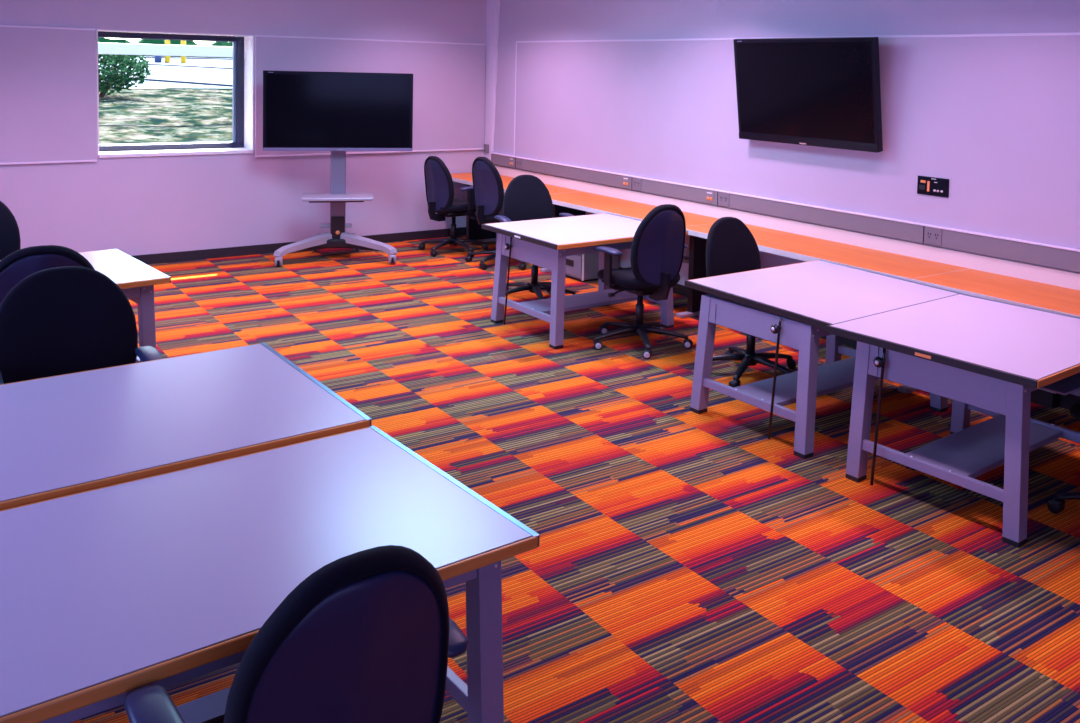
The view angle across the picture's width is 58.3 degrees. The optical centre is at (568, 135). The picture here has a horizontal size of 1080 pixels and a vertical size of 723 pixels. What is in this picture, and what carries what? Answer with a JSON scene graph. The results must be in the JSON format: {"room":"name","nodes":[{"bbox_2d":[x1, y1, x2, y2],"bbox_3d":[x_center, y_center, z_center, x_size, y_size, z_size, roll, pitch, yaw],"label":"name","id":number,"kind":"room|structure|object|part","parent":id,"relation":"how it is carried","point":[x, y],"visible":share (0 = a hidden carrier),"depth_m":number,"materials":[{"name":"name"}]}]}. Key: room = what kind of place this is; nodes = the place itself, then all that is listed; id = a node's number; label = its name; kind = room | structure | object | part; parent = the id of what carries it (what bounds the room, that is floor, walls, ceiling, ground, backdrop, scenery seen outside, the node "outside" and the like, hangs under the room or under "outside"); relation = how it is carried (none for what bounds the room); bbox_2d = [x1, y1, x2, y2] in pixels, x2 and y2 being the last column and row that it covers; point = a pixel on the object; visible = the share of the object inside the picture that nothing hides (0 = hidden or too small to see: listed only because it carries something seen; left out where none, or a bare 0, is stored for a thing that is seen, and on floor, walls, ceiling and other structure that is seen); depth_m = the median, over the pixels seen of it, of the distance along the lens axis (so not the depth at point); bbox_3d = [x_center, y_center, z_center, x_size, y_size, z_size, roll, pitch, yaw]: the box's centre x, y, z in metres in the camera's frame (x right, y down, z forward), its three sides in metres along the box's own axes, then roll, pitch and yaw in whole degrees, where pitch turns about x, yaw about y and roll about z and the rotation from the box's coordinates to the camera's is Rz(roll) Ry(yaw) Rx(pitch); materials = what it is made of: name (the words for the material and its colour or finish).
{"room":"classroom","nodes":[
{"label":"classroom","id":0,"kind":"room"},
{"bbox_2d":[0,0,485,255],"bbox_3d":[-4.580,-0.258,9.350,8.940,3.050,0.404,-1,5,-35],"label":"wall","id":1,"kind":"structure","parent":0,"point":[132,206],"depth_m":9.89,"materials":[{"name":"paint"}]},
{"bbox_2d":[0,25,96,164],"bbox_3d":[-6.195,-0.334,7.931,4.228,1.258,0.028,-1,5,-35],"label":"whiteboard","id":2,"kind":"object","parent":1,"relation":"attached to","point":[48,74],"visible":1,"depth_m":8.91,"materials":[{"name":"paint"}]},
{"bbox_2d":[96,29,253,157],"bbox_3d":[-3.967,-0.423,9.741,1.479,1.218,0.394,-1,5,-35],"label":"window","id":3,"kind":"structure","parent":1,"relation":"in","point":[237,141],"depth_m":10.02,"materials":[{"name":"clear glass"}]},
{"bbox_2d":[132,227,465,263],"bbox_3d":[-4.495,1.229,9.283,8.539,0.098,0.014,-1,5,-35],"label":"baseboard","id":4,"kind":"structure","parent":1,"relation":"attached to","point":[438,233],"depth_m":10.09,"materials":[{"name":"rubber"}]},
{"bbox_2d":[255,35,485,156],"bbox_3d":[-2.128,-0.433,10.811,2.734,1.268,0.028,-1,5,-35],"label":"whiteboard","id":5,"kind":"object","parent":1,"relation":"attached to","point":[448,77],"visible":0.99,"depth_m":11.08,"materials":[{"name":"paint"}]},
{"bbox_2d":[71,235,1079,722],"bbox_3d":[-1.017,1.753,4.391,8.940,0.100,12.870,-1,5,-35],"label":"floor","id":6,"kind":"structure","parent":0,"point":[687,566],"depth_m":4.48,"materials":[{"name":"carpet"}]},
{"bbox_2d":[0,201,20,259],"bbox_3d":[-3.760,0.957,6.242,0.724,1.100,0.763,-1,5,-35],"label":"chair","id":7,"kind":"object","parent":6,"relation":"on","point":[10,241],"visible":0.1,"depth_m":6.46,"materials":[{"name":"black fabric"}]},
{"bbox_2d":[0,245,94,303],"bbox_3d":[-2.732,1.066,5.025,0.744,1.100,0.748,-1,5,-33],"label":"chair","id":8,"kind":"object","parent":6,"relation":"on","point":[22,263],"visible":0.07,"depth_m":4.69,"materials":[{"name":"black plastic"}]},
{"bbox_3d":[-2.604,0.843,4.785,0.551,0.615,0.148,-1,5,-33],"label":"backrest","id":9,"kind":"part","parent":8,"relation":"part of","materials":[{"name":"black fabric"}]},
{"bbox_2d":[0,266,163,384],"bbox_3d":[-2.067,1.150,4.060,0.741,1.100,0.714,-1,5,-35],"label":"chair","id":10,"kind":"object","parent":6,"relation":"on","point":[55,321],"visible":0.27,"depth_m":4.21,"materials":[{"name":"black fabric"}]},
{"bbox_2d":[0,249,170,362],"bbox_3d":[-3.162,1.183,5.591,1.340,0.767,1.039,-2,5,-41],"label":"table","id":11,"kind":"object","parent":6,"relation":"on","point":[135,278],"visible":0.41,"depth_m":5.65,"materials":[{"name":"grey laminate"}]},
{"bbox_3d":[-2.892,0.909,5.269,1.062,0.075,0.030,-2,5,-41],"label":"rail","id":12,"kind":"part","parent":11,"relation":"part of","materials":[{"name":"grey metal"}]},
{"bbox_3d":[-2.470,1.205,5.675,0.089,0.702,0.094,-2,5,-41],"label":"leg","id":13,"kind":"part","parent":11,"relation":"part of","materials":[{"name":"grey metal"}]},
{"bbox_2d":[0,342,371,509],"bbox_3d":[-1.564,1.359,3.492,1.340,0.785,1.052,-2,5,-38],"label":"table","id":14,"kind":"object","parent":6,"relation":"on","point":[72,433],"visible":0.47,"depth_m":3.41,"materials":[{"name":"grey laminate"}]},
{"bbox_2d":[0,426,539,722],"bbox_3d":[-0.924,1.448,2.656,1.340,0.755,1.008,-2,5,-38],"label":"table","id":15,"kind":"object","parent":6,"relation":"on","point":[167,580],"visible":0.73,"depth_m":2.57,"materials":[{"name":"grey laminate"}]},
{"bbox_3d":[-0.678,1.183,2.329,1.062,0.075,0.030,-2,5,-38],"label":"rail","id":16,"kind":"part","parent":15,"relation":"part of","materials":[{"name":"grey metal"}]},
{"bbox_3d":[-0.235,1.473,2.707,0.089,0.686,0.094,-2,5,-38],"label":"leg","id":17,"kind":"part","parent":15,"relation":"part of","materials":[{"name":"grey metal"}]},
{"bbox_2d":[123,545,468,722],"bbox_3d":[-0.583,1.320,2.124,0.748,1.100,0.728,-2,5,-37],"label":"chair","id":18,"kind":"object","parent":6,"relation":"on","point":[370,635],"visible":1,"depth_m":1.84,"materials":[{"name":"black plastic"}]},
{"bbox_3d":[-0.586,1.375,2.113,0.540,0.119,0.520,-2,5,-37],"label":"seat","id":19,"kind":"part","parent":18,"relation":"part of","materials":[{"name":"black fabric"}]},
{"bbox_3d":[-0.425,1.097,1.891,0.467,0.615,0.148,-2,5,-37],"label":"backrest","id":20,"kind":"part","parent":18,"relation":"part of","materials":[{"name":"black fabric"}]},
{"bbox_2d":[273,151,396,266],"bbox_3d":[-2.397,0.552,9.990,1.210,1.450,0.822,0,4,-14],"label":"cart","id":21,"kind":"object","parent":6,"relation":"on","point":[338,197],"visible":0.98,"depth_m":9.94,"materials":[{"name":"grey metal"}]},
{"bbox_3d":[-2.686,1.106,9.771,0.112,0.183,0.640,5,5,42],"label":"leg","id":22,"kind":"part","parent":21,"relation":"part of","materials":[{"name":"silver metal"}]},
{"bbox_2d":[301,193,372,200],"bbox_3d":[-2.358,0.630,9.870,0.704,0.032,0.360,0,4,-14],"label":"shelf","id":23,"kind":"object","parent":21,"relation":"attached to","point":[332,196],"depth_m":9.77,"materials":[{"name":"silver metal"}]},
{"bbox_2d":[263,70,412,150],"bbox_3d":[-2.341,-0.245,9.865,1.480,0.800,0.126,0,4,-14],"label":"television","id":24,"kind":"object","parent":21,"relation":"attached to","point":[303,110],"visible":1,"depth_m":9.80,"materials":[{"name":"black plastic"}]},
{"bbox_3d":[-2.046,1.110,9.927,0.640,0.183,0.112,3,4,20],"label":"leg","id":25,"kind":"part","parent":21,"relation":"part of","materials":[{"name":"silver metal"}]},
{"bbox_2d":[418,156,487,256],"bbox_3d":[-1.230,0.739,10.507,0.742,1.060,0.729,-2,5,-43],"label":"chair","id":26,"kind":"object","parent":6,"relation":"on","point":[439,185],"visible":0.89,"depth_m":10.30,"materials":[{"name":"fabric"}]},
{"bbox_3d":[-1.451,1.156,10.587,0.334,0.081,0.068,2,4,13],"label":"leg","id":27,"kind":"part","parent":26,"relation":"part of","materials":[{"name":"black plastic"}]},
{"bbox_3d":[-1.414,0.524,10.339,0.148,0.615,0.467,-2,5,-43],"label":"backrest","id":28,"kind":"part","parent":26,"relation":"part of","materials":[{"name":"black fabric"}]},
{"bbox_3d":[-1.359,1.173,10.375,0.068,0.081,0.334,4,5,31],"label":"leg","id":29,"kind":"part","parent":26,"relation":"part of","materials":[{"name":"black plastic"}]},
{"bbox_3d":[-1.235,0.771,10.530,0.520,0.119,0.540,-2,5,-43],"label":"seat","id":30,"kind":"part","parent":26,"relation":"part of","materials":[{"name":"black fabric"}]},
{"bbox_3d":[-1.129,1.177,10.397,0.068,0.081,0.334,-2,5,-41],"label":"leg","id":31,"kind":"part","parent":26,"relation":"part of","materials":[{"name":"black plastic"}]},
{"bbox_3d":[-1.092,0.708,10.347,0.072,0.279,0.175,-2,5,-43],"label":"armrest","id":32,"kind":"part","parent":26,"relation":"part of","materials":[{"name":"black plastic"}]},
{"bbox_3d":[-1.078,1.163,10.622,0.334,0.081,0.068,0,4,-23],"label":"leg","id":33,"kind":"part","parent":26,"relation":"part of","materials":[{"name":"black plastic"}]},
{"bbox_2d":[465,157,525,269],"bbox_3d":[-0.643,0.765,9.903,0.742,1.120,0.705,-2,5,-41],"label":"chair","id":34,"kind":"object","parent":6,"relation":"on","point":[488,189],"visible":0.67,"depth_m":9.69,"materials":[{"name":"black plastic"}]},
{"bbox_3d":[-0.875,1.212,9.992,0.334,0.081,0.068,2,4,13],"label":"leg","id":35,"kind":"part","parent":34,"relation":"part of","materials":[{"name":"black plastic"}]},
{"bbox_3d":[-0.784,1.228,9.780,0.068,0.081,0.334,4,5,31],"label":"leg","id":36,"kind":"part","parent":34,"relation":"part of","materials":[{"name":"black plastic"}]},
{"bbox_3d":[-0.842,0.518,9.746,0.148,0.615,0.467,-2,5,-41],"label":"backrest","id":37,"kind":"part","parent":34,"relation":"part of","materials":[{"name":"black fabric"}]},
{"bbox_3d":[-0.659,0.827,9.935,0.520,0.119,0.540,-2,5,-41],"label":"seat","id":38,"kind":"part","parent":34,"relation":"part of","materials":[{"name":"black fabric"}]},
{"bbox_2d":[494,175,575,299],"bbox_3d":[-0.290,0.906,8.374,0.732,1.070,0.732,0,4,-22],"label":"chair","id":39,"kind":"object","parent":6,"relation":"on","point":[526,197],"visible":0.41,"depth_m":8.54,"materials":[{"name":"black fabric"}]},
{"bbox_3d":[-0.450,1.321,8.563,0.334,0.081,0.068,5,5,40],"label":"leg","id":40,"kind":"part","parent":39,"relation":"part of","materials":[{"name":"black plastic"}]},
{"bbox_3d":[-0.469,1.337,8.333,0.334,0.081,0.068,-1,5,-31],"label":"leg","id":41,"kind":"part","parent":39,"relation":"part of","materials":[{"name":"black plastic"}]},
{"bbox_3d":[-0.374,0.659,8.605,0.467,0.615,0.148,0,4,-22],"label":"backrest","id":42,"kind":"part","parent":39,"relation":"part of","materials":[{"name":"black fabric"}]},
{"bbox_3d":[-0.256,1.348,8.245,0.068,0.081,0.334,0,4,-13],"label":"leg","id":43,"kind":"part","parent":39,"relation":"part of","materials":[{"name":"black plastic"}]},
{"bbox_3d":[-0.225,1.323,8.617,0.068,0.081,0.334,3,4,23],"label":"leg","id":44,"kind":"part","parent":39,"relation":"part of","materials":[{"name":"black plastic"}]},
{"bbox_3d":[-0.105,1.340,8.420,0.334,0.081,0.068,2,4,5],"label":"leg","id":45,"kind":"part","parent":39,"relation":"part of","materials":[{"name":"black plastic"}]},
{"bbox_2d":[482,213,687,348],"bbox_3d":[0.113,1.112,7.651,1.271,0.779,1.031,-2,5,-36],"label":"table","id":46,"kind":"object","parent":6,"relation":"on","point":[545,243],"visible":0.77,"depth_m":7.45,"materials":[{"name":"grey laminate"}]},
{"bbox_3d":[-0.540,1.105,7.659,0.104,0.716,0.105,-2,5,-36],"label":"leg","id":47,"kind":"part","parent":46,"relation":"part of","materials":[{"name":"grey metal"}]},
{"bbox_3d":[-0.470,1.111,7.463,0.058,0.699,0.016,-1,4,-25],"label":"tilt rod","id":48,"kind":"part","parent":46,"relation":"part of","materials":[{"name":"black metal"}]},
{"bbox_3d":[-0.080,1.160,7.028,0.104,0.716,0.105,-2,5,-36],"label":"leg","id":49,"kind":"part","parent":46,"relation":"part of","materials":[{"name":"grey metal"}]},
{"bbox_3d":[0.352,0.829,7.313,0.944,0.075,0.030,-2,5,-36],"label":"rail","id":50,"kind":"part","parent":46,"relation":"part of","materials":[{"name":"grey metal"}]},
{"bbox_3d":[0.307,1.082,8.276,0.104,0.716,0.105,-2,5,-36],"label":"leg","id":51,"kind":"part","parent":46,"relation":"part of","materials":[{"name":"grey metal"}]},
{"bbox_3d":[0.767,1.137,7.645,0.104,0.716,0.105,-2,5,-36],"label":"leg","id":52,"kind":"part","parent":46,"relation":"part of","materials":[{"name":"grey metal"}]},
{"bbox_2d":[565,250,619,281],"bbox_3d":[0.188,1.143,9.451,0.460,0.470,0.426,-1,5,-35],"label":"base cabinet","id":53,"kind":"object","parent":6,"relation":"on","point":[583,267],"visible":0.33,"depth_m":9.24,"materials":[{"name":"white metal"}]},
{"bbox_3d":[-0.001,1.222,9.328,0.005,0.060,0.160,-1,5,-35],"label":"handle","id":54,"kind":"part","parent":53,"relation":"part of","materials":[{"name":"grey metal"}]},
{"bbox_3d":[0.006,1.242,9.334,0.015,0.200,0.390,-1,5,-35],"label":"drawer","id":55,"kind":"part","parent":53,"relation":"part of","materials":[{"name":"white metal"}]},
{"bbox_2d":[593,204,692,358],"bbox_3d":[0.511,1.006,7.140,0.734,1.080,0.732,-1,5,-33],"label":"chair","id":56,"kind":"object","parent":6,"relation":"on","point":[658,246],"visible":1,"depth_m":6.91,"materials":[{"name":"black plastic"}]},
{"bbox_3d":[0.342,0.976,7.002,0.175,0.279,0.072,-1,5,-33],"label":"armrest","id":57,"kind":"part","parent":56,"relation":"part of","materials":[{"name":"black plastic"}]},
{"bbox_3d":[0.342,1.444,7.075,0.334,0.081,0.068,-1,4,-25],"label":"leg","id":58,"kind":"part","parent":56,"relation":"part of","materials":[{"name":"black plastic"}]},
{"bbox_3d":[0.365,1.139,7.031,0.191,0.052,0.028,-1,5,-33],"label":"lever","id":59,"kind":"part","parent":56,"relation":"part of","materials":[{"name":"black plastic"}]},
{"bbox_3d":[0.385,1.430,7.302,0.068,0.081,0.334,-2,5,-43],"label":"leg","id":60,"kind":"part","parent":56,"relation":"part of","materials":[{"name":"black plastic"}]},
{"bbox_3d":[0.518,1.050,7.148,0.540,0.119,0.520,-1,5,-33],"label":"seat","id":61,"kind":"part","parent":56,"relation":"part of","materials":[{"name":"black fabric"}]},
{"bbox_3d":[0.545,1.457,6.964,0.068,0.081,0.334,1,4,-7],"label":"leg","id":62,"kind":"part","parent":56,"relation":"part of","materials":[{"name":"black plastic"}]},
{"bbox_3d":[0.614,1.433,7.332,0.068,0.081,0.334,4,5,29],"label":"leg","id":63,"kind":"part","parent":56,"relation":"part of","materials":[{"name":"black plastic"}]},
{"bbox_3d":[0.664,0.792,6.918,0.467,0.615,0.148,-1,5,-33],"label":"backrest","id":64,"kind":"part","parent":56,"relation":"part of","materials":[{"name":"black fabric"}]},
{"bbox_3d":[0.713,1.450,7.123,0.334,0.081,0.068,2,4,11],"label":"leg","id":65,"kind":"part","parent":56,"relation":"part of","materials":[{"name":"black plastic"}]},
{"bbox_2d":[693,217,795,387],"bbox_3d":[1.257,1.095,6.483,0.732,1.030,0.762,-1,5,-32],"label":"chair","id":66,"kind":"object","parent":6,"relation":"on","point":[731,247],"visible":0.6,"depth_m":6.57,"materials":[{"name":"black fabric"}]},
{"bbox_3d":[1.021,1.499,6.520,0.334,0.081,0.068,2,4,7],"label":"leg","id":67,"kind":"part","parent":66,"relation":"part of","materials":[{"name":"black plastic"}]},
{"bbox_3d":[1.107,0.871,6.651,0.467,0.615,0.148,-1,5,-32],"label":"backrest","id":68,"kind":"part","parent":66,"relation":"part of","materials":[{"name":"black fabric"}]},
{"bbox_3d":[1.178,1.491,6.690,0.068,0.081,0.334,1,4,-11],"label":"leg","id":69,"kind":"part","parent":66,"relation":"part of","materials":[{"name":"black plastic"}]},
{"bbox_3d":[1.134,1.516,6.319,0.068,0.081,0.334,3,4,25],"label":"leg","id":70,"kind":"part","parent":66,"relation":"part of","materials":[{"name":"black plastic"}]},
{"bbox_3d":[1.361,1.518,6.364,0.334,0.081,0.068,5,5,42],"label":"leg","id":71,"kind":"part","parent":66,"relation":"part of","materials":[{"name":"black plastic"}]},
{"bbox_3d":[1.388,1.503,6.594,0.334,0.081,0.068,-1,5,-29],"label":"leg","id":72,"kind":"part","parent":66,"relation":"part of","materials":[{"name":"black plastic"}]},
{"bbox_2d":[451,165,1079,393],"bbox_3d":[2.237,1.200,6.577,0.672,0.853,12.144,-1,5,-35],"label":"countertop","id":73,"kind":"structure","parent":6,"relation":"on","point":[1002,280],"depth_m":7.09,"materials":[{"name":"laminate"}]},
{"bbox_3d":[-0.999,0.857,11.145,0.380,0.678,0.060,-1,5,-35],"label":"support panel","id":74,"kind":"part","parent":73,"relation":"part of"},
{"bbox_3d":[-0.005,0.978,9.746,0.380,0.678,0.060,-1,5,-35],"label":"support panel","id":75,"kind":"part","parent":73,"relation":"part of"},
{"bbox_3d":[1.162,1.121,8.103,0.380,0.678,0.060,-1,5,-35],"label":"support panel","id":76,"kind":"part","parent":73,"relation":"part of","materials":[{"name":"black"}]},
{"bbox_2d":[451,173,1079,317],"bbox_3d":[2.235,0.894,6.549,0.650,0.040,12.144,-1,5,-35],"label":"countertop","id":77,"kind":"structure","parent":73,"relation":"on","point":[972,282],"depth_m":6.71,"materials":[{"name":"laminate"}]},
{"bbox_2d":[684,260,961,458],"bbox_3d":[1.514,1.281,5.811,1.356,0.764,1.100,-2,5,-37],"label":"table","id":78,"kind":"object","parent":6,"relation":"on","point":[796,302],"visible":0.82,"depth_m":5.62,"materials":[{"name":"grey laminate"}]},
{"bbox_3d":[0.808,1.287,5.763,0.114,0.681,0.099,-2,5,-37],"label":"leg","id":79,"kind":"part","parent":78,"relation":"part of","materials":[{"name":"grey metal"}]},
{"bbox_3d":[1.118,1.321,5.257,0.058,0.664,0.016,-1,4,-26],"label":"tilt rod","id":80,"kind":"part","parent":78,"relation":"part of","materials":[{"name":"black metal"}]},
{"bbox_3d":[1.133,1.047,5.254,0.074,0.052,0.052,-2,5,-37],"label":"crank knob","id":81,"kind":"part","parent":78,"relation":"part of","materials":[{"name":"silver metal"}]},
{"bbox_3d":[1.266,1.341,5.150,0.114,0.681,0.099,-2,5,-37],"label":"leg","id":82,"kind":"part","parent":78,"relation":"part of","materials":[{"name":"grey metal"}]},
{"bbox_3d":[1.763,1.025,5.489,1.102,0.075,0.030,-2,5,-37],"label":"rail","id":83,"kind":"part","parent":78,"relation":"part of","materials":[{"name":"grey metal"}]},
{"bbox_3d":[1.782,1.260,6.490,0.114,0.681,0.099,-2,5,-37],"label":"leg","id":84,"kind":"part","parent":78,"relation":"part of","materials":[{"name":"grey metal"}]},
{"bbox_3d":[2.241,1.313,5.877,0.114,0.681,0.099,-2,5,-37],"label":"leg","id":85,"kind":"part","parent":78,"relation":"part of","materials":[{"name":"grey metal"}]},
{"bbox_2d":[619,249,1057,407],"bbox_3d":[1.691,1.354,7.836,0.095,0.345,4.600,-1,5,-35],"label":"heater","id":86,"kind":"object","parent":6,"relation":"on","point":[1042,397],"visible":0.05,"depth_m":8.64,"materials":[{"name":"metal"}]},
{"bbox_2d":[825,293,1079,547],"bbox_3d":[2.093,1.354,4.841,1.271,0.781,1.060,-2,5,-39],"label":"table","id":87,"kind":"object","parent":6,"relation":"on","point":[987,356],"visible":1,"depth_m":4.63,"materials":[{"name":"grey laminate"}]},
{"bbox_3d":[1.467,1.350,4.843,0.084,0.716,0.100,-2,5,-39],"label":"leg","id":88,"kind":"part","parent":87,"relation":"part of","materials":[{"name":"grey metal"}]},
{"bbox_3d":[1.500,1.352,4.695,0.058,0.699,0.016,-1,5,-28],"label":"tilt rod","id":89,"kind":"part","parent":87,"relation":"part of","materials":[{"name":"black metal"}]},
{"bbox_3d":[1.514,1.096,4.694,0.074,0.052,0.052,-2,5,-39],"label":"crank knob","id":90,"kind":"part","parent":87,"relation":"part of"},
{"bbox_3d":[2.229,1.325,5.453,0.084,0.716,0.100,-2,5,-39],"label":"leg","id":91,"kind":"part","parent":87,"relation":"part of","materials":[{"name":"grey metal"}]},
{"bbox_3d":[1.958,1.404,4.232,0.084,0.716,0.100,-2,5,-39],"label":"leg","id":92,"kind":"part","parent":87,"relation":"part of","materials":[{"name":"grey metal"}]},
{"bbox_2d":[1039,373,1079,394],"bbox_3d":[2.374,1.087,4.680,0.640,0.150,0.345,-2,5,-39],"label":"shelf","id":93,"kind":"object","parent":87,"relation":"attached to","point":[1070,384],"depth_m":4.45,"materials":[{"name":"grey"}]},
{"bbox_2d":[1047,401,1079,513],"bbox_3d":[2.669,1.237,4.432,0.728,1.100,0.731,-1,5,-35],"label":"chair","id":94,"kind":"object","parent":6,"relation":"on","point":[1056,505],"visible":1,"depth_m":4.52,"materials":[{"name":"black plastic"}]},
{"bbox_3d":[2.450,1.674,4.503,0.334,0.081,0.068,2,4,12],"label":"leg","id":95,"kind":"part","parent":94,"relation":"part of","materials":[{"name":"black plastic"}]},
{"bbox_3d":[2.640,1.288,4.453,0.540,0.119,0.520,-1,5,-35],"label":"seat","id":96,"kind":"part","parent":94,"relation":"part of","materials":[{"name":"black fabric"}]},
{"bbox_2d":[494,0,1079,395],"bbox_3d":[2.703,0.105,6.642,0.200,3.050,12.466,-1,5,-35],"label":"wall","id":97,"kind":"structure","parent":0,"point":[519,20],"depth_m":8.08,"materials":[{"name":"paint"}]},
{"bbox_2d":[484,144,488,152],"bbox_3d":[-0.988,0.159,11.612,0.022,0.105,0.095,-1,5,-35],"label":"outlet plate","id":98,"kind":"object","parent":97,"relation":"attached to","point":[486,146],"visible":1,"depth_m":11.59,"materials":[{"name":"grey plastic"}]},
{"bbox_2d":[485,0,499,159],"bbox_3d":[-0.912,-0.702,11.505,0.045,2.290,0.266,-1,5,-35],"label":"trim","id":99,"kind":"structure","parent":97,"relation":"attached to","point":[492,6],"depth_m":11.50,"materials":[{"name":"white paint"}]},
{"bbox_2d":[491,152,1079,271],"bbox_3d":[2.549,0.694,6.660,0.055,0.137,11.990,-1,5,-35],"label":"power raceway","id":100,"kind":"object","parent":97,"relation":"attached to","point":[1060,257],"visible":0.99,"depth_m":7.39,"materials":[{"name":"grey metal"}]},
{"bbox_3d":[-0.659,0.306,11.142,0.004,0.110,0.110,-1,5,-35],"label":"data plate","id":101,"kind":"part","parent":100,"relation":"part of","materials":[{"name":"grey plastic"}]},
{"bbox_2d":[516,158,521,168],"bbox_3d":[-0.567,0.318,11.011,0.005,0.118,0.130,-1,5,-35],"label":"outlet plate","id":102,"kind":"object","parent":100,"relation":"attached to","point":[518,160],"depth_m":11.01,"materials":[{"name":"grey plastic"}]},
{"bbox_3d":[0.554,0.455,9.434,0.004,0.110,0.110,-1,5,-35],"label":"data plate","id":103,"kind":"part","parent":100,"relation":"part of","materials":[{"name":"grey plastic"}]},
{"bbox_2d":[632,177,640,190],"bbox_3d":[0.652,0.467,9.296,0.005,0.118,0.130,-1,5,-35],"label":"outlet plate","id":104,"kind":"object","parent":100,"relation":"attached to","point":[636,181],"depth_m":9.29,"materials":[{"name":"grey plastic"}]},
{"bbox_3d":[1.233,0.538,8.478,0.004,0.110,0.110,-1,5,-35],"label":"data plate","id":105,"kind":"part","parent":100,"relation":"part of","materials":[{"name":"grey plastic"}]},
{"bbox_2d":[718,192,728,206],"bbox_3d":[1.334,0.550,8.336,0.005,0.118,0.130,-1,5,-35],"label":"outlet plate","id":106,"kind":"object","parent":100,"relation":"attached to","point":[723,197],"depth_m":8.33,"materials":[{"name":"grey plastic"}]},
{"bbox_2d":[924,226,941,245],"bbox_3d":[2.512,0.694,6.677,0.005,0.118,0.130,-1,5,-35],"label":"outlet plate","id":107,"kind":"object","parent":100,"relation":"attached to","point":[932,234],"depth_m":6.67,"materials":[{"name":"white plastic"}]},
{"bbox_2d":[495,165,1079,289],"bbox_3d":[2.511,0.838,6.740,0.022,0.140,12.144,-1,5,-35],"label":"backsplash","id":108,"kind":"structure","parent":97,"relation":"attached to","point":[1067,279],"depth_m":7.33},
{"bbox_2d":[514,32,1079,248],"bbox_3d":[2.729,-0.011,6.404,0.026,1.316,11.566,-1,5,-35],"label":"whiteboard","id":109,"kind":"object","parent":97,"relation":"attached to","point":[995,116],"visible":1,"depth_m":7.02,"materials":[{"name":"paint"}]},
{"bbox_2d":[733,37,882,152],"bbox_3d":[1.825,-0.336,7.464,0.220,0.825,1.385,-1,5,-35],"label":"television","id":110,"kind":"object","parent":109,"relation":"attached to","point":[826,91],"visible":1,"depth_m":7.35,"materials":[{"name":"black plastic"}]},
{"bbox_2d":[917,175,948,197],"bbox_3d":[2.513,0.353,6.691,0.020,0.128,0.244,-1,5,-35],"label":"plate","id":111,"kind":"object","parent":109,"relation":"attached to","point":[933,186],"visible":1,"depth_m":6.69,"materials":[{"name":"black plastic"}]},
{"bbox_2d":[1057,394,1079,409],"bbox_3d":[2.527,1.573,6.758,0.014,0.098,12.251,-1,5,-35],"label":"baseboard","id":112,"kind":"structure","parent":97,"relation":"attached to","point":[1064,401],"depth_m":5.97,"materials":[{"name":"rubber"}]},
{"label":"outside","id":113,"kind":"structure","parent":0,"visible":0},
{"bbox_2d":[99,87,231,151],"bbox_3d":[-5.105,-0.281,14.124,20.000,0.605,7.930,-1,5,-35],"label":"lawn","id":114,"kind":"structure","parent":113,"point":[159,115],"depth_m":13.70,"materials":[{"name":"green plant"}]},
{"bbox_2d":[98,41,150,96],"bbox_3d":[-7.535,-1.032,15.453,1.675,0.968,1.278,-1,5,-35],"label":"bush","id":115,"kind":"object","parent":114,"relation":"on","point":[113,80],"visible":0.47,"depth_m":15.43,"materials":[{"name":"green plant"}]},
{"bbox_3d":[-7.525,-0.838,15.486,0.972,0.577,0.614,-1,5,-35],"label":"stem","id":116,"kind":"part","parent":115,"relation":"part of","materials":[{"name":"green plant"}]},
{"bbox_2d":[98,42,231,57],"bbox_3d":[-4.976,-0.704,13.927,9.000,1.155,0.160,-1,5,-35],"label":"rail fence","id":117,"kind":"object","parent":114,"relation":"on","point":[103,48],"visible":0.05,"depth_m":13.35,"materials":[{"name":"white paint"}]},
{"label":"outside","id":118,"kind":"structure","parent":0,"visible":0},
{"bbox_2d":[99,57,231,87],"bbox_3d":[-31.788,-4.830,62.032,100.000,0.542,101.700,-1,5,-35],"label":"road","id":119,"kind":"structure","parent":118,"point":[156,70],"depth_m":23.09,"materials":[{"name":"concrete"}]},
{"bbox_2d":[154,56,161,61],"bbox_3d":[-11.965,-2.269,28.194,0.210,0.285,0.207,-1,5,-35],"label":"barrel","id":120,"kind":"object","parent":119,"relation":"on","point":[156,58],"visible":0.58,"depth_m":28.12,"materials":[{"name":"blue paint"}]},
{"bbox_2d":[98,38,231,57],"bbox_3d":[-18.663,-5.573,60.776,80.000,1.780,2.200,-1,5,-35],"label":"hedge","id":121,"kind":"object","parent":119,"relation":"on","point":[102,40],"visible":0.05,"depth_m":56.29,"materials":[{"name":"green plant"}]},
{"bbox_2d":[100,73,231,88],"bbox_3d":[-8.341,-1.125,19.750,4.844,0.253,1.000,3,4,21],"label":"kerb","id":122,"kind":"object","parent":119,"relation":"on","point":[149,78],"visible":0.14,"depth_m":19.19,"materials":[{"name":"concrete"}]},
{"bbox_2d":[100,60,231,68],"bbox_3d":[-13.117,-2.037,27.137,14.476,0.432,0.900,2,4,11],"label":"kerb","id":123,"kind":"object","parent":119,"relation":"on","point":[162,64],"visible":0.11,"depth_m":26.26,"materials":[{"name":"concrete"}]},
{"bbox_2d":[165,40,169,62],"bbox_3d":[-11.743,-2.641,28.319,0.150,1.020,0.150,-1,5,-35],"label":"post","id":124,"kind":"object","parent":119,"relation":"on","point":[167,42],"visible":0.38,"depth_m":28.28,"materials":[{"name":"paint"}]},
{"bbox_2d":[181,40,185,62],"bbox_3d":[-11.377,-2.651,28.578,0.150,1.020,0.150,-1,5,-35],"label":"post","id":125,"kind":"object","parent":119,"relation":"on","point":[183,42],"visible":0.42,"depth_m":28.54,"materials":[{"name":"paint"}]},
{"bbox_2d":[136,56,231,59],"bbox_3d":[-16.898,-2.478,29.836,37.000,0.109,1.200,-1,5,-35],"label":"kerb","id":126,"kind":"object","parent":119,"relation":"on","point":[141,56],"depth_m":32.39,"materials":[{"name":"concrete"}]}
]}

